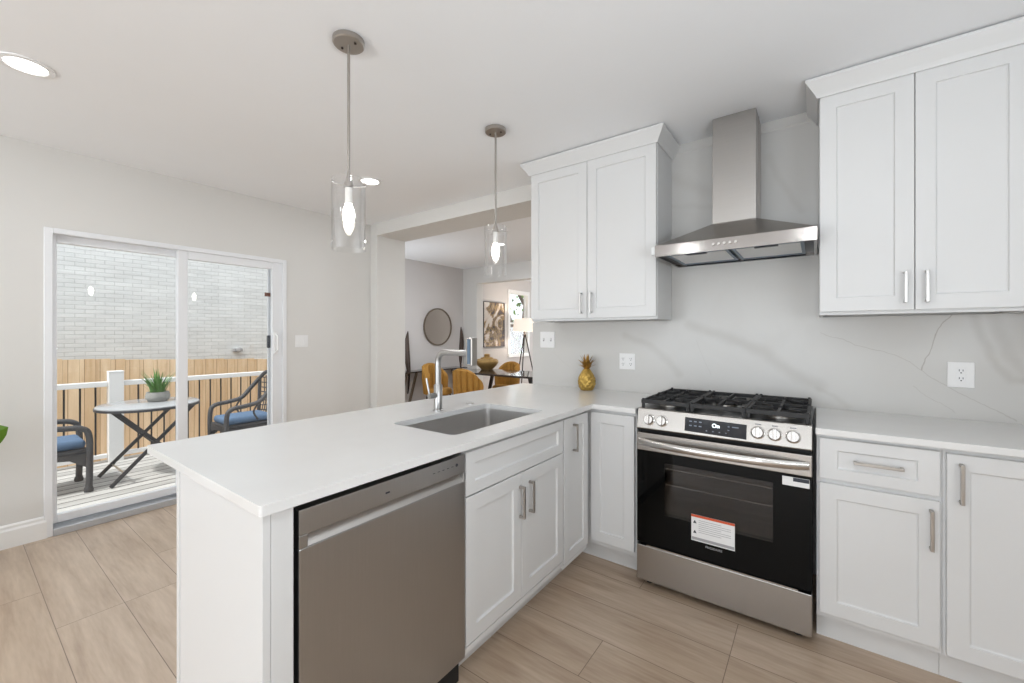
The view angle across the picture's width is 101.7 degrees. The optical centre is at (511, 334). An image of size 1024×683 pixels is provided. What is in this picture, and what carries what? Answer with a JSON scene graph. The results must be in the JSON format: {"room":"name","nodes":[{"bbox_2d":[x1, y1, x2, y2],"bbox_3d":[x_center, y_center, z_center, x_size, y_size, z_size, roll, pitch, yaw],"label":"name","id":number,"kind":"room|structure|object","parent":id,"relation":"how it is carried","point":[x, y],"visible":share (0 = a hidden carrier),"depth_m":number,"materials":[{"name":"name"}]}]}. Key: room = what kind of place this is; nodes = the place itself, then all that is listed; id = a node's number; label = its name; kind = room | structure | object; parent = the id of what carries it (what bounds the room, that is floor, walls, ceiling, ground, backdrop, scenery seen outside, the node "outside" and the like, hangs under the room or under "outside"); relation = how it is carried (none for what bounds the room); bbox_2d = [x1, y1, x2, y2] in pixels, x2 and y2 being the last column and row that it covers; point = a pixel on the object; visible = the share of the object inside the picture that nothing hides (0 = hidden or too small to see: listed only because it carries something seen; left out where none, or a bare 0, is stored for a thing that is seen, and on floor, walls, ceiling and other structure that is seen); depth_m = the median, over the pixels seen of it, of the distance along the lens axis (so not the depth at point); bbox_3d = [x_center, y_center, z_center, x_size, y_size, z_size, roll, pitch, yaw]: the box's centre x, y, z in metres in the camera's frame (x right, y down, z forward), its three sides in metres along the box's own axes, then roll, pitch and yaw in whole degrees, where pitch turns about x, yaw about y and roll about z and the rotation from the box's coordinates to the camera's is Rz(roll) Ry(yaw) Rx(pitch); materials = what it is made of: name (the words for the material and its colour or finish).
{"room":"kitchen","nodes":[
{"label":"kitchen","id":0,"kind":"room"},
{"bbox_2d":[0,135,370,525],"bbox_3d":[-3.603,0.072,1.956,0.120,2.570,7.490,0,0,36],"label":"wall","id":1,"kind":"structure","parent":0,"point":[328,261],"depth_m":3.11,"materials":[{"name":"beige paint"}]},
{"bbox_2d":[0,516,46,550],"bbox_3d":[-4.345,1.236,0.826,0.016,0.142,4.590,0,0,36],"label":"baseboard","id":2,"kind":"structure","parent":1,"relation":"attached to","point":[32,530],"depth_m":2.60,"materials":[{"name":"white paint"}]},
{"bbox_2d":[44,227,286,537],"bbox_3d":[-2.592,0.307,3.310,0.192,2.000,1.514,0,0,36],"label":"door","id":3,"kind":"structure","parent":1,"relation":"in","point":[64,522],"depth_m":3.13,"materials":[{"name":"white plastic"}]},
{"bbox_2d":[295,335,307,346],"bbox_3d":[-2.021,0.062,4.008,0.009,0.114,0.123,0,0,36],"label":"switch plate","id":4,"kind":"object","parent":1,"relation":"attached to","point":[300,340],"visible":1,"depth_m":4.00,"materials":[{"name":"white plastic"}]},
{"bbox_2d":[370,224,404,407],"bbox_3d":[-1.411,0.047,4.750,0.119,2.520,0.390,0,0,36],"label":"wall","id":5,"kind":"structure","parent":0,"point":[387,255],"depth_m":4.66,"materials":[{"name":"beige paint"}]},
{"bbox_2d":[377,184,530,241],"bbox_3d":[-0.536,-1.149,4.110,2.050,0.128,0.390,0,0,36],"label":"wall opening header","id":6,"kind":"structure","parent":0,"point":[513,204],"depth_m":3.96,"materials":[{"name":"beige paint"}]},
{"bbox_2d":[405,259,532,401],"bbox_3d":[-0.300,0.047,8.633,0.155,2.520,7.430,0,0,36],"label":"wall","id":7,"kind":"structure","parent":0,"point":[428,286],"depth_m":7.27,"materials":[{"name":"grey paint"}]},
{"bbox_2d":[423,308,451,345],"bbox_3d":[-1.276,-0.133,7.198,0.030,0.646,0.646,0,0,36],"label":"round mirror","id":8,"kind":"object","parent":7,"relation":"attached to","point":[437,325],"visible":1,"depth_m":7.19,"materials":[{"name":"brown mirror"}]},
{"bbox_2d":[483,301,504,346],"bbox_3d":[-0.364,-0.202,8.442,0.031,0.906,0.679,0,0,36],"label":"framed painting","id":9,"kind":"object","parent":7,"relation":"attached to","point":[493,312],"visible":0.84,"depth_m":8.41,"materials":[{"name":"brown paper"}]},
{"bbox_2d":[508,289,529,357],"bbox_3d":[0.122,-0.238,9.198,0.130,1.450,0.820,0,0,36],"label":"window","id":10,"kind":"structure","parent":7,"relation":"in","point":[526,295],"depth_m":9.36,"materials":[{"name":"white paint"}]},
{"bbox_2d":[0,504,960,682],"bbox_3d":[0.210,1.332,3.695,6.570,0.050,14.600,0,0,36],"label":"floor","id":11,"kind":"structure","parent":0,"point":[97,603],"depth_m":1.83,"materials":[{"name":"brown wood"}]},
{"bbox_2d":[0,425,7,442],"bbox_3d":[-2.944,0.736,2.074,0.424,1.139,0.581,0,0,36],"label":"floor plant","id":12,"kind":"object","parent":11,"relation":"on","point":[3,429],"visible":1,"depth_m":2.40,"materials":[{"name":"green plant"}]},
{"bbox_2d":[177,471,292,682],"bbox_3d":[-0.803,0.863,1.178,0.594,0.888,0.075,0,0,36],"label":"end panel","id":13,"kind":"object","parent":11,"relation":"on","point":[235,565],"visible":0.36,"depth_m":1.08,"materials":[{"name":"white paint"}]},
{"bbox_2d":[293,453,464,682],"bbox_3d":[-0.589,0.871,1.457,0.583,0.872,0.624,0,0,36],"label":"dishwasher","id":14,"kind":"object","parent":11,"relation":"on","point":[379,564],"visible":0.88,"depth_m":1.25,"materials":[{"name":"metal"}]},
{"bbox_2d":[405,366,466,401],"bbox_3d":[-1.328,0.941,6.885,0.260,0.737,1.634,0,0,36],"label":"console table","id":15,"kind":"object","parent":11,"relation":"on","point":[416,372],"visible":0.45,"depth_m":6.49,"materials":[{"name":"black wood"}]},
{"bbox_2d":[422,363,451,398],"bbox_3d":[-1.159,0.878,6.456,0.481,0.862,0.483,0,0,36],"label":"dining chair","id":16,"kind":"object","parent":11,"relation":"on","point":[428,369],"visible":0.68,"depth_m":6.44,"materials":[{"name":"yellow fabric"}]},
{"bbox_2d":[453,368,483,393],"bbox_3d":[-0.568,0.878,5.638,0.483,0.862,0.481,0,0,36],"label":"dining chair","id":17,"kind":"object","parent":11,"relation":"on","point":[464,380],"visible":0.56,"depth_m":5.44,"materials":[{"name":"yellow fabric"}]},
{"bbox_2d":[452,368,532,388],"bbox_3d":[-0.030,0.928,6.026,1.610,0.763,0.720,0,0,36],"label":"dining table","id":18,"kind":"object","parent":11,"relation":"on","point":[528,375],"visible":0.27,"depth_m":6.00,"materials":[{"name":"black glass"}]},
{"bbox_2d":[477,354,498,369],"bbox_3d":[-0.392,0.423,6.539,0.364,0.246,0.364,0,0,36],"label":"vase","id":19,"kind":"object","parent":18,"relation":"on","point":[486,362],"visible":0.98,"depth_m":6.42,"materials":[{"name":"yellow ceramic"}]},
{"bbox_2d":[492,361,519,387],"bbox_3d":[-0.099,0.878,6.821,0.483,0.862,0.481,0,0,36],"label":"dining chair","id":20,"kind":"object","parent":11,"relation":"on","point":[511,365],"visible":0.38,"depth_m":6.92,"materials":[{"name":"yellow fabric"}]},
{"bbox_2d":[459,419,562,665],"bbox_3d":[-0.183,0.864,2.006,0.630,0.886,0.738,0,0,36],"label":"base cabinet","id":21,"kind":"object","parent":11,"relation":"on","point":[514,483],"visible":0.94,"depth_m":1.77,"materials":[{"name":"white paint"}]},
{"bbox_2d":[147,383,653,516],"bbox_3d":[-0.141,0.406,2.094,1.146,0.026,2.356,0,0,36],"label":"countertop","id":22,"kind":"structure","parent":21,"relation":"on","point":[266,470],"depth_m":1.50,"materials":[{"name":"white stone"}]},
{"bbox_2d":[425,338,476,410],"bbox_3d":[-0.304,0.204,2.076,0.278,0.378,0.094,0,0,36],"label":"kitchen faucet","id":23,"kind":"object","parent":22,"relation":"on","point":[470,352],"visible":1,"depth_m":2.11,"materials":[{"name":"metal"}]},
{"bbox_2d":[408,408,529,434],"bbox_3d":[-0.186,0.516,2.000,0.435,0.190,0.697,0,0,36],"label":"sink","id":24,"kind":"object","parent":22,"relation":"in","point":[457,424],"visible":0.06,"depth_m":2.25,"materials":[{"name":"metal"}]},
{"bbox_2d":[578,354,595,390],"bbox_3d":[0.530,0.263,2.958,0.129,0.257,0.127,0,0,36],"label":"pineapple","id":25,"kind":"object","parent":22,"relation":"on","point":[586,380],"visible":1,"depth_m":2.92,"materials":[{"name":"paint"}]},
{"bbox_2d":[513,318,533,382],"bbox_3d":[0.257,0.493,8.448,0.535,1.633,0.542,0,0,36],"label":"floor lamp","id":26,"kind":"object","parent":11,"relation":"on","point":[524,325],"visible":0.77,"depth_m":8.33,"materials":[{"name":"fabric"}]},
{"bbox_2d":[548,412,587,582],"bbox_3d":[0.152,0.864,2.464,0.630,0.886,0.396,0,0,36],"label":"base cabinet","id":27,"kind":"object","parent":11,"relation":"on","point":[575,427],"visible":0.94,"depth_m":2.25,"materials":[{"name":"white paint"}]},
{"bbox_2d":[583,409,639,569],"bbox_3d":[0.694,0.864,2.575,0.358,0.886,0.594,0,0,36],"label":"base cabinet","id":28,"kind":"object","parent":11,"relation":"on","point":[612,435],"visible":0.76,"depth_m":2.32,"materials":[{"name":"white paint"}]},
{"bbox_2d":[637,387,812,637],"bbox_3d":[1.122,0.822,2.195,0.748,0.969,0.684,0,0,36],"label":"gas range","id":29,"kind":"object","parent":11,"relation":"on","point":[725,486],"visible":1,"depth_m":1.96,"materials":[{"name":"metal"}]},
{"bbox_2d":[637,430,811,590],"bbox_3d":[0.952,0.795,1.962,0.748,0.571,0.109,0,0,36],"label":"oven","id":30,"kind":"object","parent":29,"relation":"in","point":[741,508],"depth_m":1.95,"materials":[{"name":"black glass"}]},
{"bbox_2d":[641,400,812,423],"bbox_3d":[1.156,0.394,2.241,0.748,0.016,0.570,0,0,36],"label":"cooktop","id":31,"kind":"object","parent":29,"relation":"in","point":[653,406],"depth_m":2.07,"materials":[{"name":"black metal"}]},
{"bbox_2d":[817,434,941,674],"bbox_3d":[1.612,0.864,1.885,0.379,0.886,0.624,0,0,36],"label":"base cabinet","id":32,"kind":"object","parent":11,"relation":"on","point":[879,504],"visible":0.99,"depth_m":1.66,"materials":[{"name":"white paint"}]},
{"bbox_2d":[815,408,1023,457],"bbox_3d":[1.970,0.406,1.628,1.268,0.026,0.615,0,0,36],"label":"countertop","id":33,"kind":"structure","parent":32,"relation":"on","point":[1004,439],"depth_m":1.71,"materials":[{"name":"white stone"}]},
{"bbox_2d":[939,449,1023,682],"bbox_3d":[1.953,0.864,1.635,0.464,0.886,0.624,0,0,36],"label":"base cabinet","id":34,"kind":"object","parent":11,"relation":"on","point":[983,494],"visible":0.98,"depth_m":1.50,"materials":[{"name":"white paint"}]},
{"bbox_2d":[463,261,530,381],"bbox_3d":[1.798,0.047,5.866,6.570,2.520,0.180,0,0,36],"label":"wall","id":35,"kind":"structure","parent":0,"point":[474,279],"depth_m":7.57,"materials":[{"name":"beige paint"}]},
{"bbox_2d":[0,0,1023,281],"bbox_3d":[0.202,-1.273,3.700,6.790,0.120,14.800,0,0,36],"label":"ceiling","id":36,"kind":"structure","parent":0,"point":[246,97],"depth_m":1.97,"materials":[{"name":"paint"}]},
{"bbox_2d":[0,51,55,78],"bbox_3d":[-2.187,-1.209,1.876,0.184,0.007,0.184,0,0,36],"label":"recessed light","id":37,"kind":"object","parent":36,"relation":"in","point":[17,62],"visible":1,"depth_m":1.87,"materials":[{"name":"white plastic"}]},
{"bbox_2d":[332,29,365,227],"bbox_3d":[-0.675,-0.780,1.714,0.133,0.864,0.141,0,0,36],"label":"pendant light","id":38,"kind":"object","parent":36,"relation":"hanging from","point":[349,42],"visible":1,"depth_m":1.71,"materials":[{"name":"silver metal"}]},
{"bbox_2d":[345,187,351,203],"bbox_3d":[-0.673,-0.571,1.717,0.029,0.066,0.029,0,0,36],"label":"socket","id":39,"kind":"object","parent":38,"relation":"attached to","point":[348,190],"depth_m":1.71,"materials":[{"name":"white plastic"}]},
{"bbox_2d":[358,177,381,185],"bbox_3d":[-1.121,-1.209,3.292,0.184,0.007,0.184,0,0,36],"label":"recessed light","id":40,"kind":"object","parent":36,"relation":"in","point":[370,181],"visible":1,"depth_m":3.29,"materials":[{"name":"white plastic"}]},
{"bbox_2d":[485,124,507,260],"bbox_3d":[-0.099,-0.780,2.459,0.133,0.864,0.140,0,0,36],"label":"pendant light","id":41,"kind":"object","parent":36,"relation":"hanging from","point":[493,130],"visible":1,"depth_m":2.45,"materials":[{"name":"silver metal"}]},
{"bbox_2d":[493,232,497,243],"bbox_3d":[-0.097,-0.571,2.462,0.029,0.066,0.029,0,0,36],"label":"socket","id":42,"kind":"object","parent":41,"relation":"attached to","point":[495,234],"depth_m":2.45,"materials":[{"name":"white plastic"}]},
{"bbox_2d":[534,311,1023,574],"bbox_3d":[1.546,0.047,2.587,3.107,2.520,0.390,0,0,36],"label":"wall","id":43,"kind":"structure","parent":0,"point":[996,312],"depth_m":2.27,"materials":[{"name":"beige paint"}]},
{"bbox_2d":[520,123,679,322],"bbox_3d":[0.567,-0.649,2.808,0.992,1.112,0.368,0,0,36],"label":"upper cabinet","id":44,"kind":"object","parent":43,"relation":"attached to","point":[599,209],"visible":1,"depth_m":2.65,"materials":[{"name":"white paint"}]},
{"bbox_2d":[651,108,816,267],"bbox_3d":[1.206,-0.820,2.276,0.742,0.783,0.472,0,0,36],"label":"range hood","id":45,"kind":"object","parent":43,"relation":"attached to","point":[737,232],"visible":1,"depth_m":2.26,"materials":[{"name":"silver metal"}]},
{"bbox_2d":[676,112,812,154],"bbox_3d":[1.340,-1.183,2.482,0.786,0.060,0.022,0,0,36],"label":"trim","id":46,"kind":"structure","parent":43,"relation":"attached to","point":[799,119],"depth_m":2.37,"materials":[{"name":"paint"}]},
{"bbox_2d":[533,122,1023,424],"bbox_3d":[1.423,-0.365,2.422,3.105,1.576,0.020,0,0,36],"label":"backsplash","id":47,"kind":"structure","parent":43,"relation":"attached to","point":[750,327],"depth_m":2.33,"materials":[{"name":"stone"}]},
{"bbox_2d":[540,332,554,347],"bbox_3d":[0.273,0.039,3.242,0.130,0.125,0.015,0,0,36],"label":"switch plate","id":48,"kind":"object","parent":47,"relation":"attached to","point":[547,339],"visible":1,"depth_m":3.24,"materials":[{"name":"white plastic"}]},
{"bbox_2d":[619,353,634,369],"bbox_3d":[0.791,0.184,2.867,0.110,0.110,0.009,0,0,36],"label":"outlet plate","id":49,"kind":"object","parent":47,"relation":"attached to","point":[626,360],"visible":1,"depth_m":2.86,"materials":[{"name":"white plastic"}]},
{"bbox_2d":[621,356,624,365],"bbox_3d":[0.768,0.184,2.881,0.034,0.068,0.002,0,0,36],"label":"receptacle","id":50,"kind":"object","parent":49,"relation":"attached to","point":[622,357],"depth_m":2.88,"materials":[{"name":"white plastic"}]},
{"bbox_2d":[628,357,632,366],"bbox_3d":[0.812,0.184,2.849,0.034,0.068,0.002,0,0,36],"label":"receptacle","id":51,"kind":"object","parent":49,"relation":"attached to","point":[630,359],"depth_m":2.85,"materials":[{"name":"white plastic"}]},
{"bbox_2d":[947,362,974,387],"bbox_3d":[2.075,0.186,1.927,0.088,0.118,0.009,0,0,36],"label":"outlet plate","id":52,"kind":"object","parent":47,"relation":"attached to","point":[959,374],"visible":1,"depth_m":1.93,"materials":[{"name":"white plastic"}]},
{"bbox_2d":[956,367,965,381],"bbox_3d":[2.074,0.186,1.925,0.034,0.068,0.002,0,0,36],"label":"receptacle","id":53,"kind":"object","parent":52,"relation":"attached to","point":[960,371],"depth_m":1.93,"materials":[{"name":"white plastic"}]},
{"bbox_2d":[805,16,1023,316],"bbox_3d":[1.789,-0.649,1.914,0.718,1.112,0.368,0,0,36],"label":"upper cabinet","id":54,"kind":"object","parent":43,"relation":"attached to","point":[921,149],"visible":1,"depth_m":1.77,"materials":[{"name":"white paint"}]},
{"label":"outside","id":55,"kind":"structure","parent":0,"visible":0},
{"bbox_3d":[-2.116,2.257,14.937,25.000,0.100,32.000,0,0,36],"label":"ground","id":56,"kind":"structure","parent":55,"visible":0},
{"bbox_2d":[57,244,266,359],"bbox_3d":[-6.755,0.007,5.631,0.300,4.400,10.500,0,0,36],"label":"brick wall","id":57,"kind":"structure","parent":56,"relation":"on","point":[112,304],"depth_m":6.66,"materials":[{"name":"white brick"}]},
{"bbox_2d":[233,347,242,351],"bbox_3d":[-5.013,0.277,7.640,0.140,0.090,0.140,0,0,36],"label":"air vent","id":58,"kind":"object","parent":57,"relation":"in","point":[239,349],"visible":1,"depth_m":7.59,"materials":[{"name":"white metal"}]},
{"bbox_2d":[57,358,266,467],"bbox_3d":[-5.707,1.147,4.995,0.064,2.120,9.716,0,0,36],"label":"fence","id":59,"kind":"object","parent":56,"relation":"on","point":[76,370],"visible":0.26,"depth_m":5.79,"materials":[{"name":"brown wood"}]},
{"bbox_2d":[510,295,523,352],"bbox_3d":[-0.345,-0.634,13.828,3.444,5.702,5.211,0,0,-27],"label":"leafy tree","id":60,"kind":"object","parent":56,"relation":"on","point":[516,336],"visible":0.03,"depth_m":14.06,"materials":[{"name":"green plant"}]},
{"bbox_2d":[510,322,523,353],"bbox_3d":[-1.142,0.707,23.889,3.400,3.000,5.600,0,0,36],"label":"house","id":61,"kind":"structure","parent":56,"relation":"on","point":[511,337],"depth_m":22.85,"materials":[{"name":"white"}]},
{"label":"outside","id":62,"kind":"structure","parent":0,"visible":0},
{"bbox_2d":[57,453,175,512],"bbox_3d":[-3.895,1.427,3.643,2.304,0.040,4.870,0,0,36],"label":"floor","id":63,"kind":"structure","parent":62,"point":[150,473],"depth_m":3.99,"materials":[{"name":"white wood"}]},
{"bbox_2d":[57,419,93,492],"bbox_3d":[-4.141,0.922,3.650,0.550,0.975,0.616,0,0,36],"label":"wicker armchair","id":64,"kind":"object","parent":63,"relation":"on","point":[70,448],"visible":0.52,"depth_m":3.71,"materials":[{"name":"grey wicker"}]},
{"bbox_2d":[57,434,85,451],"bbox_3d":[-4.130,0.982,3.664,0.400,0.080,0.495,0,0,36],"label":"seat cushion","id":65,"kind":"object","parent":64,"relation":"on","point":[68,443],"depth_m":3.70,"materials":[{"name":"blue fabric"}]},
{"bbox_2d":[93,397,199,488],"bbox_3d":[-3.650,1.046,4.202,0.810,0.722,0.810,0,0,36],"label":"bistro table","id":66,"kind":"object","parent":63,"relation":"on","point":[116,409],"visible":0.82,"depth_m":4.05,"materials":[{"name":"grey metal"},{"name":"dark painted metal"}]},
{"bbox_2d":[140,370,175,401],"bbox_3d":[-3.643,0.517,4.298,0.337,0.335,0.357,0,0,6],"label":"potted plant","id":67,"kind":"object","parent":66,"relation":"on","point":[158,393],"visible":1,"depth_m":4.26,"materials":[{"name":"green plant"}]},
{"bbox_2d":[57,370,266,465],"bbox_3d":[-4.699,0.905,4.293,0.104,1.003,4.770,0,0,36],"label":"deck railing","id":68,"kind":"object","parent":63,"relation":"on","point":[115,382],"visible":0.41,"depth_m":4.63,"materials":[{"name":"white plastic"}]},
{"bbox_2d":[207,370,266,434],"bbox_3d":[-3.179,0.922,4.965,0.550,0.975,0.616,0,0,36],"label":"wicker armchair","id":69,"kind":"object","parent":63,"relation":"on","point":[227,422],"visible":0.53,"depth_m":4.86,"materials":[{"name":"grey wicker"}]},
{"bbox_2d":[214,410,266,424],"bbox_3d":[-3.189,0.982,4.951,0.400,0.080,0.495,0,0,36],"label":"seat cushion","id":70,"kind":"object","parent":69,"relation":"on","point":[246,417],"depth_m":4.85,"materials":[{"name":"blue fabric"}]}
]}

